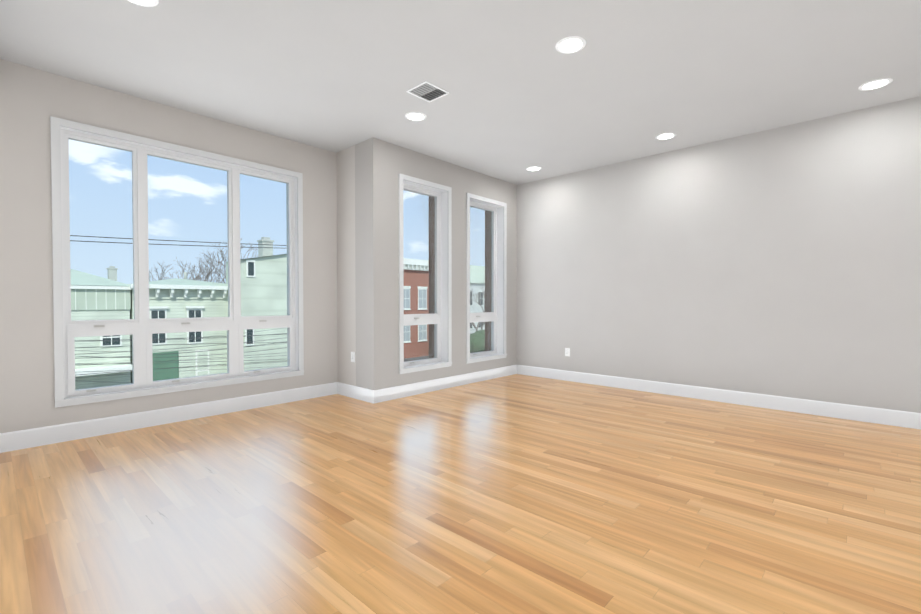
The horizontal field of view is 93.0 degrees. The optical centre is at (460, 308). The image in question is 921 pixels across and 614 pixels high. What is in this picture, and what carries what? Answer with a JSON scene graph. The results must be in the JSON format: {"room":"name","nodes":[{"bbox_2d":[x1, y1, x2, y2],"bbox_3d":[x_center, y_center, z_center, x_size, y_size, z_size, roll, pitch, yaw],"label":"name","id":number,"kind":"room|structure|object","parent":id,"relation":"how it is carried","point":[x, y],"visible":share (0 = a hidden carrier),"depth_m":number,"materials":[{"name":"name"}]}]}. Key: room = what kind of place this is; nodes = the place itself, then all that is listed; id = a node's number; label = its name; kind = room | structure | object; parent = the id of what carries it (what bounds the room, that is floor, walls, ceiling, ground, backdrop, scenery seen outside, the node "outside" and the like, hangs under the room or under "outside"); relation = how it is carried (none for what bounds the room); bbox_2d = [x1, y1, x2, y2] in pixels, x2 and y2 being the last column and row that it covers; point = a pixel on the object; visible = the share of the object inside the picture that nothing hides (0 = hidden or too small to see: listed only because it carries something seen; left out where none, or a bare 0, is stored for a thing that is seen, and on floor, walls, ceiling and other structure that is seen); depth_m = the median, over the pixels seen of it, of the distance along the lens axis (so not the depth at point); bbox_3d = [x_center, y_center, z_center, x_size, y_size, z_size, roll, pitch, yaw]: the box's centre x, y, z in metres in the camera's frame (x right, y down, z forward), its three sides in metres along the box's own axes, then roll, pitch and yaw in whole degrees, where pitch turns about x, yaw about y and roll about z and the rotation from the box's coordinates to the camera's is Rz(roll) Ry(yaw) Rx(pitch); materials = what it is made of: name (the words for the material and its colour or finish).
{"room":"empty living room","nodes":[
{"label":"empty living room","id":0,"kind":"room"},
{"bbox_2d":[0,59,337,432],"bbox_3d":[-3.979,-0.376,2.730,0.250,2.880,7.080,1,1,43],"label":"wall","id":1,"kind":"structure","parent":0,"point":[32,100],"depth_m":3.46,"materials":[{"name":"paint"}]},
{"bbox_2d":[0,382,335,452],"bbox_3d":[-3.786,0.993,2.765,0.016,0.140,6.800,1,1,43],"label":"baseboard","id":2,"kind":"structure","parent":1,"relation":"attached to","point":[29,438],"depth_m":3.86,"materials":[{"name":"white wood"}]},
{"bbox_2d":[50,116,303,407],"bbox_3d":[-2.561,-0.372,4.238,0.284,2.260,2.060,1,1,43],"label":"window","id":3,"kind":"structure","parent":1,"relation":"in","point":[141,327],"depth_m":3.91,"materials":[{"name":"white"}]},
{"bbox_2d":[337,145,355,385],"bbox_3d":[-1.327,-0.421,5.303,0.635,2.880,0.300,1,1,43],"label":"wall","id":4,"kind":"structure","parent":0,"point":[346,324],"depth_m":5.10,"materials":[{"name":"paint"}]},
{"bbox_2d":[351,352,354,361],"bbox_3d":[-1.240,0.554,5.028,0.073,0.116,0.008,1,1,43],"label":"outlet","id":5,"kind":"object","parent":4,"relation":"attached to","point":[352,356],"visible":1,"depth_m":5.02,"materials":[{"name":"white plastic"}]},
{"bbox_2d":[336,382,371,402],"bbox_3d":[-1.217,0.955,5.008,0.690,0.140,0.016,1,1,43],"label":"baseboard","id":6,"kind":"structure","parent":4,"relation":"attached to","point":[355,392],"depth_m":4.99,"materials":[{"name":"white wood"}]},
{"bbox_2d":[355,137,516,389],"bbox_3d":[-0.084,-0.431,5.922,0.345,2.880,2.900,1,1,43],"label":"wall","id":7,"kind":"structure","parent":0,"point":[380,165],"depth_m":4.96,"materials":[{"name":"paint"}]},
{"bbox_2d":[399,173,451,373],"bbox_3d":[-0.534,-0.403,5.419,0.379,2.290,0.850,1,1,43],"label":"window","id":8,"kind":"structure","parent":7,"relation":"in","point":[437,319],"depth_m":5.59,"materials":[{"name":"white"}]},
{"bbox_2d":[372,365,515,403],"bbox_3d":[-0.052,0.942,5.715,0.016,0.140,2.636,1,1,43],"label":"baseboard","id":9,"kind":"structure","parent":7,"relation":"attached to","point":[386,394],"depth_m":5.45,"materials":[{"name":"white wood"}]},
{"bbox_2d":[466,193,506,363],"bbox_3d":[0.256,-0.412,6.269,0.379,2.280,0.870,1,1,43],"label":"window","id":10,"kind":"structure","parent":7,"relation":"in","point":[492,316],"depth_m":6.44,"materials":[{"name":"white"}]},
{"bbox_2d":[0,374,920,613],"bbox_3d":[0.306,1.158,0.757,9.250,0.120,9.980,1,1,43],"label":"floor","id":11,"kind":"structure","parent":0,"point":[518,494],"depth_m":2.32,"materials":[{"name":"brown wood"}]},
{"bbox_2d":[0,0,920,184],"bbox_3d":[0.306,-1.841,0.705,9.250,0.120,9.980,1,1,43],"label":"ceiling","id":12,"kind":"structure","parent":0,"point":[631,79],"depth_m":3.28,"materials":[{"name":"paint"}]},
{"bbox_2d":[127,0,158,6],"bbox_3d":[-1.868,-1.810,2.524,0.206,0.006,0.206,1,1,43],"label":"recessed light","id":13,"kind":"object","parent":12,"relation":"in","point":[148,3],"visible":1,"depth_m":2.58,"materials":[{"name":"white"}]},
{"bbox_2d":[405,112,425,120],"bbox_3d":[-0.429,-1.838,4.185,0.206,0.006,0.206,1,1,43],"label":"recessed light","id":14,"kind":"object","parent":12,"relation":"in","point":[415,116],"visible":1,"depth_m":4.18,"materials":[{"name":"white"}]},
{"bbox_2d":[406,81,448,102],"bbox_3d":[-0.276,-1.827,3.695,0.250,0.012,0.270,1,1,43],"label":"ceiling vent","id":15,"kind":"object","parent":12,"relation":"in","point":[427,91],"visible":1,"depth_m":3.69,"materials":[{"name":"silver metal"}]},
{"bbox_2d":[526,166,541,170],"bbox_3d":[0.978,-1.867,5.832,0.206,0.006,0.206,1,1,43],"label":"recessed light","id":16,"kind":"object","parent":12,"relation":"in","point":[534,168],"visible":0.98,"depth_m":5.82,"materials":[{"name":"white"}]},
{"bbox_2d":[555,36,585,53],"bbox_3d":[0.761,-1.818,3.019,0.206,0.006,0.206,1,1,43],"label":"recessed light","id":17,"kind":"object","parent":12,"relation":"in","point":[570,44],"visible":1,"depth_m":3.01,"materials":[{"name":"white"}]},
{"bbox_2d":[655,133,675,139],"bbox_3d":[2.199,-1.847,4.686,0.206,0.006,0.206,1,1,43],"label":"recessed light","id":18,"kind":"object","parent":12,"relation":"in","point":[664,136],"visible":1,"depth_m":4.69,"materials":[{"name":"white"}]},
{"bbox_2d":[858,78,892,90],"bbox_3d":[3.383,-1.827,3.566,0.206,0.006,0.206,1,1,43],"label":"recessed light","id":19,"kind":"object","parent":12,"relation":"in","point":[876,84],"visible":1,"depth_m":3.56,"materials":[{"name":"white"}]},
{"bbox_2d":[516,96,920,412],"bbox_3d":[3.974,-0.398,3.963,8.270,2.880,0.250,1,1,43],"label":"wall","id":20,"kind":"structure","parent":0,"point":[784,261],"depth_m":4.65,"materials":[{"name":"paint"}]},
{"bbox_2d":[565,348,569,355],"bbox_3d":[1.494,0.605,6.107,0.073,0.116,0.008,1,1,43],"label":"electrical outlet","id":21,"kind":"object","parent":20,"relation":"attached to","point":[567,351],"visible":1,"depth_m":6.10,"materials":[{"name":"white plastic"}]},
{"bbox_2d":[516,365,920,429],"bbox_3d":[3.781,0.972,3.985,7.990,0.140,0.016,1,1,43],"label":"baseboard","id":22,"kind":"structure","parent":20,"relation":"attached to","point":[906,419],"depth_m":4.66,"materials":[{"name":"white wood"}]},
{"label":"outside","id":23,"kind":"structure","parent":0,"visible":0},
{"bbox_2d":[70,235,484,389],"bbox_3d":[-32.272,-0.879,57.246,114.600,11.200,200.000,1,1,43],"label":"buildings","id":24,"kind":"structure","parent":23,"point":[169,369],"depth_m":19.56,"materials":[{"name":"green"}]}
]}

